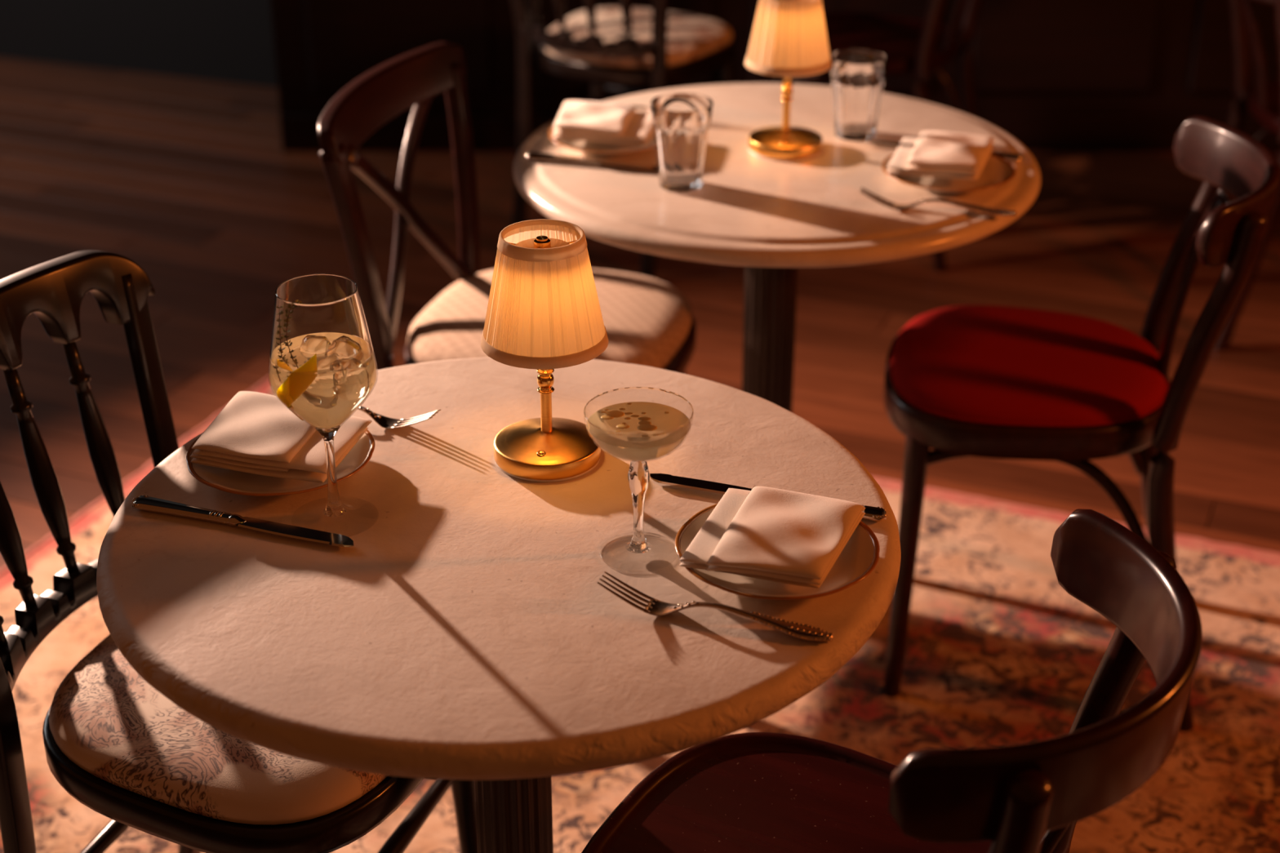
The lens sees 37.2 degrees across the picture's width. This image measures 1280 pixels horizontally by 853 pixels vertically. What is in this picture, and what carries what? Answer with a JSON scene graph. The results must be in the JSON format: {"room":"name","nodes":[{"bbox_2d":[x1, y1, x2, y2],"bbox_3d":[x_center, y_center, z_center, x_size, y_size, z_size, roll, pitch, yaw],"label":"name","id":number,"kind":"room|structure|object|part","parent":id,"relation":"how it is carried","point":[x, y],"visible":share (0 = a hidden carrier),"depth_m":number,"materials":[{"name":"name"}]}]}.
{"room":"restaurant dining room","nodes":[
{"label":"restaurant dining room","id":0,"kind":"room"},
{"bbox_2d":[0,0,278,88],"bbox_3d":[-1.532,-2.536,5.119,4.300,3.200,0.120,9,28,18],"label":"wall","id":1,"kind":"structure","parent":0,"point":[228,41],"depth_m":5.71,"materials":[{"name":"black paint"}]},
{"bbox_2d":[0,56,1279,569],"bbox_3d":[-0.430,0.310,3.078,7.800,0.050,7.276,0,27,0],"label":"floor","id":2,"kind":"structure","parent":0,"point":[193,182],"depth_m":4.31,"materials":[{"name":"brown wood"}]},
{"bbox_2d":[511,0,736,278],"bbox_3d":[-0.045,-0.825,4.319,0.450,0.870,0.535,13,30,25],"label":"spindle chair","id":3,"kind":"object","parent":2,"relation":"on","point":[656,47],"visible":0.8,"depth_m":4.22,"materials":[{"name":"brown wood"}]},
{"bbox_3d":[-0.123,-0.841,4.143,0.330,0.040,0.076,13,30,25],"label":"rail","id":4,"kind":"part","parent":3,"relation":"part of","materials":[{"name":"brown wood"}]},
{"bbox_3d":[-0.100,-0.751,4.647,0.040,0.444,0.047,13,30,25],"label":"leg","id":5,"kind":"part","parent":3,"relation":"part of","materials":[{"name":"brown wood"}]},
{"bbox_3d":[-0.016,-0.861,4.357,0.421,0.041,0.415,13,30,25],"label":"seat frame","id":6,"kind":"part","parent":3,"relation":"part of","materials":[{"name":"brown wood"}]},
{"bbox_2d":[542,6,732,68],"bbox_3d":[-0.016,-0.894,4.340,0.405,0.048,0.399,13,30,25],"label":"cushion","id":7,"kind":"object","parent":3,"relation":"on","point":[694,42],"depth_m":4.26,"materials":[{"name":"beige fabric"}]},
{"bbox_3d":[0.205,-0.678,4.503,0.040,0.444,0.047,13,30,25],"label":"leg","id":8,"kind":"part","parent":3,"relation":"part of","materials":[{"name":"brown wood"}]},
{"bbox_2d":[0,376,1279,852],"bbox_3d":[0.259,0.636,2.358,3.111,0.014,2.359,11,29,20],"label":"rug","id":9,"kind":"object","parent":2,"relation":"on","point":[997,653],"visible":0.24,"depth_m":2.84,"materials":[{"name":"multicoloured carpet"}]},
{"bbox_2d":[0,249,477,852],"bbox_3d":[-0.456,0.304,2.054,0.535,0.870,0.450,10,28,18],"label":"spindle chair","id":10,"kind":"object","parent":9,"relation":"on","point":[115,744],"visible":0.7,"depth_m":1.95,"materials":[{"name":"brown wood"}]},
{"bbox_3d":[-0.615,0.195,2.063,0.076,0.040,0.330,10,28,18],"label":"rail","id":11,"kind":"part","parent":10,"relation":"part of","materials":[{"name":"brown wood"}]},
{"bbox_3d":[-0.661,-0.080,1.944,0.095,0.084,0.438,10,28,18],"label":"crest rail","id":12,"kind":"part","parent":10,"relation":"part of","materials":[{"name":"brown wood"}]},
{"bbox_2d":[48,634,387,825],"bbox_3d":[-0.403,0.267,2.010,0.399,0.048,0.405,10,28,18],"label":"cushion","id":13,"kind":"object","parent":10,"relation":"on","point":[115,740],"depth_m":1.86,"materials":[{"name":"beige fabric"}]},
{"bbox_3d":[-0.403,0.300,2.027,0.415,0.041,0.421,10,28,18],"label":"seat frame","id":14,"kind":"part","parent":10,"relation":"part of","materials":[{"name":"brown wood"}]},
{"bbox_3d":[-0.205,0.455,2.228,0.047,0.444,0.040,10,28,18],"label":"leg","id":15,"kind":"part","parent":10,"relation":"part of","materials":[{"name":"brown wood"}]},
{"bbox_2d":[96,356,901,852],"bbox_3d":[-0.130,0.415,1.969,0.750,0.741,0.750,0,27,0],"label":"round table","id":16,"kind":"object","parent":9,"relation":"on","point":[467,629],"visible":0.86,"depth_m":1.68,"materials":[{"name":"white stone"}]},
{"bbox_2d":[132,494,353,546],"bbox_3d":[-0.372,0.089,1.780,0.236,0.011,0.022,9,28,18],"label":"table knife","id":17,"kind":"object","parent":16,"relation":"on","point":[145,503],"visible":1,"depth_m":1.78,"materials":[{"name":"silver metal"}]},
{"bbox_3d":[-0.432,0.079,1.800,0.108,0.010,0.022,9,28,18],"label":"handle","id":18,"kind":"part","parent":17,"relation":"part of","materials":[{"name":"silver metal"}]},
{"bbox_3d":[-0.321,0.098,1.763,0.128,0.003,0.018,9,28,18],"label":"blade","id":19,"kind":"part","parent":17,"relation":"part of","materials":[{"name":"silver metal"}]},
{"bbox_2d":[186,430,375,496],"bbox_3d":[-0.353,0.033,1.880,0.184,0.021,0.184,-8,28,-15],"label":"plate","id":20,"kind":"object","parent":16,"relation":"on","point":[237,482],"visible":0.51,"depth_m":1.84,"materials":[{"name":"beige ceramic"}]},
{"bbox_2d":[190,391,372,482],"bbox_3d":[-0.356,0.005,1.879,0.163,0.031,0.132,8,28,15],"label":"folded napkin","id":21,"kind":"object","parent":20,"relation":"on","point":[255,433],"visible":0.79,"depth_m":1.84,"materials":[{"name":"fabric"}]},
{"bbox_2d":[268,273,377,516],"bbox_3d":[-0.288,-0.018,1.744,0.098,0.234,0.098,0,27,0],"label":"wine glass","id":22,"kind":"object","parent":16,"relation":"on","point":[328,332],"visible":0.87,"depth_m":1.68,"materials":[{"name":"clear glass"}]},
{"bbox_2d":[276,376,303,420],"bbox_3d":[-0.310,-0.039,1.720,0.038,0.078,0.061,-6,27,-11],"label":"peel","id":23,"kind":"object","parent":22,"relation":"in","point":[283,391],"visible":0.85,"depth_m":1.69,"materials":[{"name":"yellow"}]},
{"bbox_2d":[270,352,376,429],"bbox_3d":[-0.288,-0.033,1.737,0.096,0.075,0.096,0,27,0],"label":"drink","id":24,"kind":"object","parent":22,"relation":"in","point":[326,401],"visible":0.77,"depth_m":1.70,"materials":[{"name":"yellow liquid"}]},
{"bbox_2d":[293,299,302,303],"bbox_3d":[-0.310,-0.075,1.705,0.019,0.080,0.019,0,27,0],"label":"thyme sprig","id":25,"kind":"object","parent":24,"relation":"in","point":[297,301],"visible":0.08,"depth_m":1.69,"materials":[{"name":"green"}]},
{"bbox_2d":[268,273,377,427],"bbox_3d":[-0.288,-0.061,1.723,0.098,0.138,0.098,0,27,0],"label":"bowl","id":26,"kind":"object","parent":22,"relation":"on","point":[328,332],"depth_m":1.68,"materials":[{"name":"clear glass"}]},
{"bbox_3d":[-0.288,0.040,1.774,0.022,0.088,0.022,0,27,0],"label":"stem","id":27,"kind":"part","parent":22,"relation":"part of","materials":[{"name":"clear glass"}]},
{"bbox_2d":[274,395,440,429],"bbox_3d":[-0.304,-0.021,1.982,0.207,0.024,0.025,10,28,20],"label":"fork","id":28,"kind":"object","parent":16,"relation":"on","point":[384,422],"visible":0.41,"depth_m":1.97,"materials":[{"name":"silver metal"}]},
{"bbox_2d":[480,218,608,482],"bbox_3d":[-0.093,-0.075,1.853,0.124,0.239,0.124,0,27,0],"label":"table lamp","id":29,"kind":"object","parent":16,"relation":"on","point":[544,314],"visible":1,"depth_m":1.80,"materials":[{"name":"white fabric"}]},
{"bbox_3d":[-0.093,-0.177,1.802,0.085,0.012,0.085,0,27,0],"label":"trim","id":30,"kind":"part","parent":29,"relation":"part of","materials":[{"name":"beige fabric"}]},
{"bbox_3d":[-0.093,-0.086,1.848,0.011,0.207,0.011,0,27,0],"label":"stem","id":31,"kind":"part","parent":29,"relation":"part of","materials":[{"name":"gold metal"}]},
{"bbox_3d":[-0.093,-0.132,1.825,0.122,0.111,0.122,0,27,0],"label":"lamp shade","id":32,"kind":"part","parent":29,"relation":"part of","materials":[{"name":"beige fabric"}]},
{"bbox_3d":[-0.093,-0.087,1.847,0.124,0.012,0.124,0,27,0],"label":"trim","id":33,"kind":"part","parent":29,"relation":"part of","materials":[{"name":"beige fabric"}]},
{"bbox_2d":[583,386,693,553],"bbox_3d":[-0.001,0.051,1.706,0.097,0.145,0.097,0,27,0],"label":"coupe glass","id":34,"kind":"object","parent":16,"relation":"on","point":[638,475],"visible":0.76,"depth_m":1.71,"materials":[{"name":"clear glass"}]},
{"bbox_3d":[-0.001,0.066,1.714,0.024,0.097,0.024,0,27,0],"label":"stem","id":35,"kind":"part","parent":34,"relation":"part of","materials":[{"name":"clear glass"}]},
{"bbox_2d":[586,401,690,461],"bbox_3d":[-0.001,0.010,1.686,0.092,0.028,0.092,0,27,0],"label":"cocktail","id":36,"kind":"object","parent":34,"relation":"in","point":[632,418],"visible":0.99,"depth_m":1.67,"materials":[{"name":"beige liquid"}]},
{"bbox_2d":[583,386,693,460],"bbox_3d":[-0.001,0.004,1.683,0.097,0.042,0.097,0,27,0],"label":"bowl","id":37,"kind":"object","parent":34,"relation":"on","point":[615,433],"depth_m":1.67,"materials":[{"name":"clear glass"}]},
{"bbox_2d":[597,571,833,641],"bbox_3d":[0.064,0.156,1.631,0.207,0.024,0.025,9,28,17],"label":"fork","id":38,"kind":"object","parent":16,"relation":"on","point":[656,607],"visible":1,"depth_m":1.63,"materials":[{"name":"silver metal"}]},
{"bbox_3d":[0.104,0.165,1.621,0.123,0.016,0.020,9,28,17],"label":"handle","id":39,"kind":"part","parent":38,"relation":"part of","materials":[{"name":"silver metal"}]},
{"bbox_2d":[649,473,886,521],"bbox_3d":[0.120,0.067,1.825,0.237,0.011,0.022,9,28,17],"label":"table knife","id":40,"kind":"object","parent":16,"relation":"on","point":[872,513],"visible":0.54,"depth_m":1.84,"materials":[{"name":"silver metal"}]},
{"bbox_3d":[0.069,0.058,1.843,0.129,0.003,0.018,9,28,17],"label":"blade","id":41,"kind":"part","parent":40,"relation":"part of","materials":[{"name":"silver metal"}]},
{"bbox_3d":[0.180,0.076,1.806,0.108,0.010,0.022,9,28,17],"label":"handle","id":42,"kind":"part","parent":40,"relation":"part of","materials":[{"name":"silver metal"}]},
{"bbox_2d":[674,503,879,599],"bbox_3d":[0.124,0.115,1.715,0.184,0.021,0.184,20,33,34],"label":"plate","id":43,"kind":"object","parent":16,"relation":"on","point":[860,557],"visible":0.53,"depth_m":1.68,"materials":[{"name":"beige ceramic"}]},
{"bbox_2d":[679,485,865,587],"bbox_3d":[0.120,0.094,1.705,0.132,0.029,0.162,9,28,18],"label":"folded napkin","id":44,"kind":"object","parent":43,"relation":"on","point":[771,534],"visible":1,"depth_m":1.68,"materials":[{"name":"fabric"}]},
{"bbox_2d":[317,41,696,373],"bbox_3d":[-0.174,-0.102,2.901,0.498,0.840,0.473,8,28,15],"label":"chair","id":45,"kind":"object","parent":9,"relation":"on","point":[647,322],"visible":0.57,"depth_m":2.82,"materials":[{"name":"brown wood"}]},
{"bbox_3d":[-0.375,-0.475,2.782,0.078,0.068,0.473,8,28,15],"label":"rail","id":46,"kind":"part","parent":45,"relation":"part of","materials":[{"name":"brown wood"}]},
{"bbox_2d":[407,268,692,368],"bbox_3d":[-0.135,-0.155,2.861,0.403,0.053,0.417,8,28,15],"label":"cushion","id":47,"kind":"object","parent":45,"relation":"on","point":[647,322],"depth_m":2.82,"materials":[{"name":"beige fabric"}]},
{"bbox_3d":[-0.135,-0.118,2.880,0.415,0.042,0.429,8,28,15],"label":"seat frame","id":48,"kind":"part","parent":45,"relation":"part of","materials":[{"name":"brown wood"}]},
{"bbox_2d":[512,82,1040,412],"bbox_3d":[0.196,-0.066,2.926,0.760,0.741,0.760,0,27,0],"label":"round table","id":49,"kind":"object","parent":9,"relation":"on","point":[773,219],"visible":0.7,"depth_m":2.63,"materials":[{"name":"white stone"}]},
{"bbox_2d":[524,151,657,171],"bbox_3d":[-0.051,-0.373,2.700,0.237,0.011,0.022,8,28,15],"label":"table knife","id":50,"kind":"object","parent":49,"relation":"on","point":[536,156],"visible":0.92,"depth_m":2.70,"materials":[{"name":"silver metal"}]},
{"bbox_3d":[-0.112,-0.382,2.717,0.108,0.010,0.022,8,28,16],"label":"handle","id":51,"kind":"part","parent":50,"relation":"part of","materials":[{"name":"silver metal"}]},
{"bbox_3d":[0.000,-0.365,2.685,0.129,0.003,0.018,8,28,16],"label":"blade","id":52,"kind":"part","parent":50,"relation":"part of","materials":[{"name":"silver metal"}]},
{"bbox_2d":[548,125,655,155],"bbox_3d":[-0.041,-0.420,2.780,0.184,0.021,0.184,-3,27,-5],"label":"plate","id":53,"kind":"object","parent":49,"relation":"on","point":[593,147],"visible":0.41,"depth_m":2.75,"materials":[{"name":"beige ceramic"}]},
{"bbox_2d":[552,100,653,145],"bbox_3d":[-0.051,-0.448,2.782,0.161,0.030,0.133,6,27,11],"label":"folded napkin","id":54,"kind":"object","parent":53,"relation":"on","point":[613,122],"visible":0.97,"depth_m":2.74,"materials":[{"name":"fabric"}]},
{"bbox_2d":[629,105,651,111],"bbox_3d":[0.001,-0.485,2.906,0.207,0.024,0.025,9,28,18],"label":"fork","id":55,"kind":"object","parent":49,"relation":"on","point":[635,106],"visible":0.02,"depth_m":2.90,"materials":[{"name":"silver metal"}]},
{"bbox_2d":[650,93,713,192],"bbox_3d":[0.057,-0.386,2.603,0.085,0.120,0.085,-5,27,-10],"label":"tumbler","id":56,"kind":"object","parent":49,"relation":"on","point":[682,122],"visible":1,"depth_m":2.58,"materials":[{"name":"clear glass"}]},
{"bbox_2d":[744,0,831,160],"bbox_3d":[0.211,-0.510,2.718,0.124,0.239,0.124,0,27,0],"label":"table lamp","id":57,"kind":"object","parent":49,"relation":"on","point":[788,39],"visible":1,"depth_m":2.67,"materials":[{"name":"white"}]},
{"bbox_3d":[0.211,-0.521,2.713,0.011,0.207,0.011,0,27,0],"label":"stem","id":58,"kind":"part","parent":57,"relation":"part of","materials":[{"name":"gold metal"}]},
{"bbox_3d":[0.211,-0.521,2.712,0.124,0.012,0.124,0,27,0],"label":"trim","id":59,"kind":"part","parent":57,"relation":"part of","materials":[{"name":"beige fabric"}]},
{"bbox_3d":[0.212,-0.567,2.690,0.122,0.111,0.123,0,27,0],"label":"lamp shade","id":60,"kind":"part","parent":57,"relation":"part of","materials":[{"name":"beige fabric"}]},
{"bbox_3d":[0.211,-0.612,2.667,0.085,0.012,0.085,0,27,0],"label":"trim","id":61,"kind":"part","parent":57,"relation":"part of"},
{"bbox_2d":[830,48,888,141],"bbox_3d":[0.319,-0.486,2.803,0.085,0.120,0.085,-14,30,-25],"label":"tumbler","id":62,"kind":"object","parent":49,"relation":"on","point":[858,76],"visible":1,"depth_m":2.78,"materials":[{"name":"clear glass"}]},
{"bbox_2d":[859,186,1016,215],"bbox_3d":[0.397,-0.299,2.536,0.207,0.024,0.025,5,27,9],"label":"fork","id":63,"kind":"object","parent":49,"relation":"on","point":[886,202],"visible":1,"depth_m":2.53,"materials":[{"name":"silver metal"}]},
{"bbox_3d":[0.438,-0.292,2.531,0.123,0.016,0.020,5,27,9],"label":"handle","id":64,"kind":"part","parent":63,"relation":"part of","materials":[{"name":"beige metal"}]},
{"bbox_2d":[862,139,1022,161],"bbox_3d":[0.436,-0.400,2.754,0.234,0.011,0.022,9,28,18],"label":"table knife","id":65,"kind":"object","parent":49,"relation":"on","point":[1009,157],"visible":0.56,"depth_m":2.73,"materials":[{"name":"silver metal"}]},
{"bbox_3d":[0.386,-0.409,2.772,0.126,0.003,0.018,9,28,18],"label":"blade","id":66,"kind":"part","parent":65,"relation":"part of","materials":[{"name":"silver metal"}]},
{"bbox_3d":[0.495,-0.391,2.735,0.108,0.010,0.022,9,28,18],"label":"handle","id":67,"kind":"part","parent":65,"relation":"part of","materials":[{"name":"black metal"}]},
{"bbox_2d":[881,153,1016,192],"bbox_3d":[0.427,-0.349,2.639,0.184,0.021,0.184,-14,30,-25],"label":"plate","id":68,"kind":"object","parent":49,"relation":"on","point":[997,171],"visible":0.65,"depth_m":2.62,"materials":[{"name":"beige ceramic"}]},
{"bbox_2d":[886,130,994,180],"bbox_3d":[0.419,-0.381,2.644,0.129,0.033,0.155,8,28,15],"label":"folded napkin","id":69,"kind":"object","parent":68,"relation":"on","point":[934,153],"visible":1,"depth_m":2.61,"materials":[{"name":"fabric"}]},
{"bbox_2d":[581,508,1202,852],"bbox_3d":[0.202,0.490,1.765,0.518,0.806,0.434,13,30,25],"label":"bistro chair","id":70,"kind":"object","parent":9,"relation":"on","point":[748,792],"visible":0.99,"depth_m":1.69,"materials":[{"name":"brown wood"}]},
{"bbox_3d":[0.152,0.426,1.763,0.405,0.033,0.402,13,30,25],"label":"seat","id":71,"kind":"part","parent":70,"relation":"part of","materials":[{"name":"brown wood"}]},
{"bbox_3d":[0.355,0.205,1.531,0.171,0.086,0.434,13,30,25],"label":"backrest","id":72,"kind":"part","parent":70,"relation":"part of","materials":[{"name":"brown wood"}]},
{"bbox_2d":[883,115,1279,732],"bbox_3d":[0.608,-0.016,2.771,0.515,0.806,0.432,5,27,9],"label":"bistro chair","id":73,"kind":"object","parent":9,"relation":"on","point":[975,380],"visible":0.89,"depth_m":2.64,"materials":[{"name":"brown wood"}]},
{"bbox_3d":[0.382,0.193,2.741,0.050,0.455,0.035,-13,30,-25],"label":"leg","id":74,"kind":"part","parent":73,"relation":"part of","materials":[{"name":"brown wood"}]},
{"bbox_3d":[0.558,-0.061,2.754,0.405,0.050,0.402,5,27,9],"label":"seat frame","id":75,"kind":"part","parent":73,"relation":"part of","materials":[{"name":"brown wood"}]},
{"bbox_2d":[892,304,1165,427],"bbox_3d":[0.558,-0.092,2.739,0.386,0.043,0.383,5,27,9],"label":"cushion","id":76,"kind":"object","parent":73,"relation":"on","point":[973,366],"depth_m":2.67,"materials":[{"name":"red fabric"}]},
{"bbox_3d":[0.798,-0.321,2.576,0.119,0.086,0.421,5,27,9],"label":"backrest","id":77,"kind":"part","parent":73,"relation":"part of","materials":[{"name":"brown wood"}]},
{"bbox_2d":[776,0,982,271],"bbox_3d":[0.579,-0.824,4.397,0.518,0.806,0.434,12,29,23],"label":"bistro chair","id":78,"kind":"object","parent":2,"relation":"on","point":[917,46],"visible":0.41,"depth_m":4.39,"materials":[{"name":"brown wood"}]},
{"bbox_3d":[0.325,-0.647,4.433,0.050,0.455,0.036,-5,27,-10],"label":"leg","id":79,"kind":"part","parent":78,"relation":"part of","materials":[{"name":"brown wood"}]},
{"bbox_3d":[0.460,-0.772,4.681,0.036,0.455,0.050,-12,29,-23],"label":"leg","id":80,"kind":"part","parent":78,"relation":"part of","materials":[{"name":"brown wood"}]},
{"bbox_3d":[0.528,-0.886,4.394,0.405,0.033,0.402,12,29,23],"label":"seat","id":81,"kind":"part","parent":78,"relation":"part of","materials":[{"name":"brown fabric"}]},
{"bbox_2d":[1213,0,1279,351],"bbox_3d":[1.413,-0.596,3.943,0.518,0.806,0.434,0,27,0],"label":"bistro chair","id":82,"kind":"object","parent":2,"relation":"on","point":[1264,104],"visible":0.62,"depth_m":3.92,"materials":[{"name":"brown wood"}]},
{"bbox_3d":[1.470,-0.647,3.918,0.405,0.033,0.402,0,27,0],"label":"seat","id":83,"kind":"part","parent":82,"relation":"part of","materials":[{"name":"brown fabric"}]},
{"bbox_3d":[1.240,-0.917,3.782,0.171,0.086,0.434,0,27,0],"label":"backrest","id":84,"kind":"part","parent":82,"relation":"part of","materials":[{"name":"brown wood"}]},
{"bbox_2d":[270,0,1279,114],"bbox_3d":[1.155,-2.198,4.448,4.230,3.200,0.142,0,27,0],"label":"wall","id":85,"kind":"structure","parent":0,"point":[1030,56],"depth_m":4.98,"materials":[{"name":"brown wood"}]},
{"bbox_3d":[-0.630,-1.252,4.860,0.480,0.820,0.027,0,27,0],"label":"panel","id":86,"kind":"part","parent":85,"relation":"part of","materials":[{"name":"brown wood"}]},
{"bbox_3d":[-0.050,-1.252,4.860,0.480,0.820,0.027,0,27,0],"label":"panel","id":87,"kind":"part","parent":85,"relation":"part of","materials":[{"name":"brown wood"}]},
{"bbox_2d":[280,113,1279,151],"bbox_3d":[1.155,-0.787,5.093,4.230,0.100,0.022,0,27,0],"label":"baseboard","id":88,"kind":"structure","parent":85,"relation":"attached to","point":[299,131],"depth_m":5.08,"materials":[{"name":"brown wood"}]},
{"bbox_3d":[0.530,-1.252,4.860,0.480,0.820,0.027,0,27,0],"label":"panel","id":89,"kind":"part","parent":85,"relation":"part of","materials":[{"name":"brown wood"}]},
{"bbox_3d":[1.110,-1.252,4.860,0.480,0.820,0.027,0,27,0],"label":"panel","id":90,"kind":"part","parent":85,"relation":"part of","materials":[{"name":"brown wood"}]},
{"bbox_3d":[1.690,-1.252,4.860,0.480,0.820,0.027,0,27,0],"label":"panel","id":91,"kind":"part","parent":85,"relation":"part of","materials":[{"name":"brown wood"}]}
]}

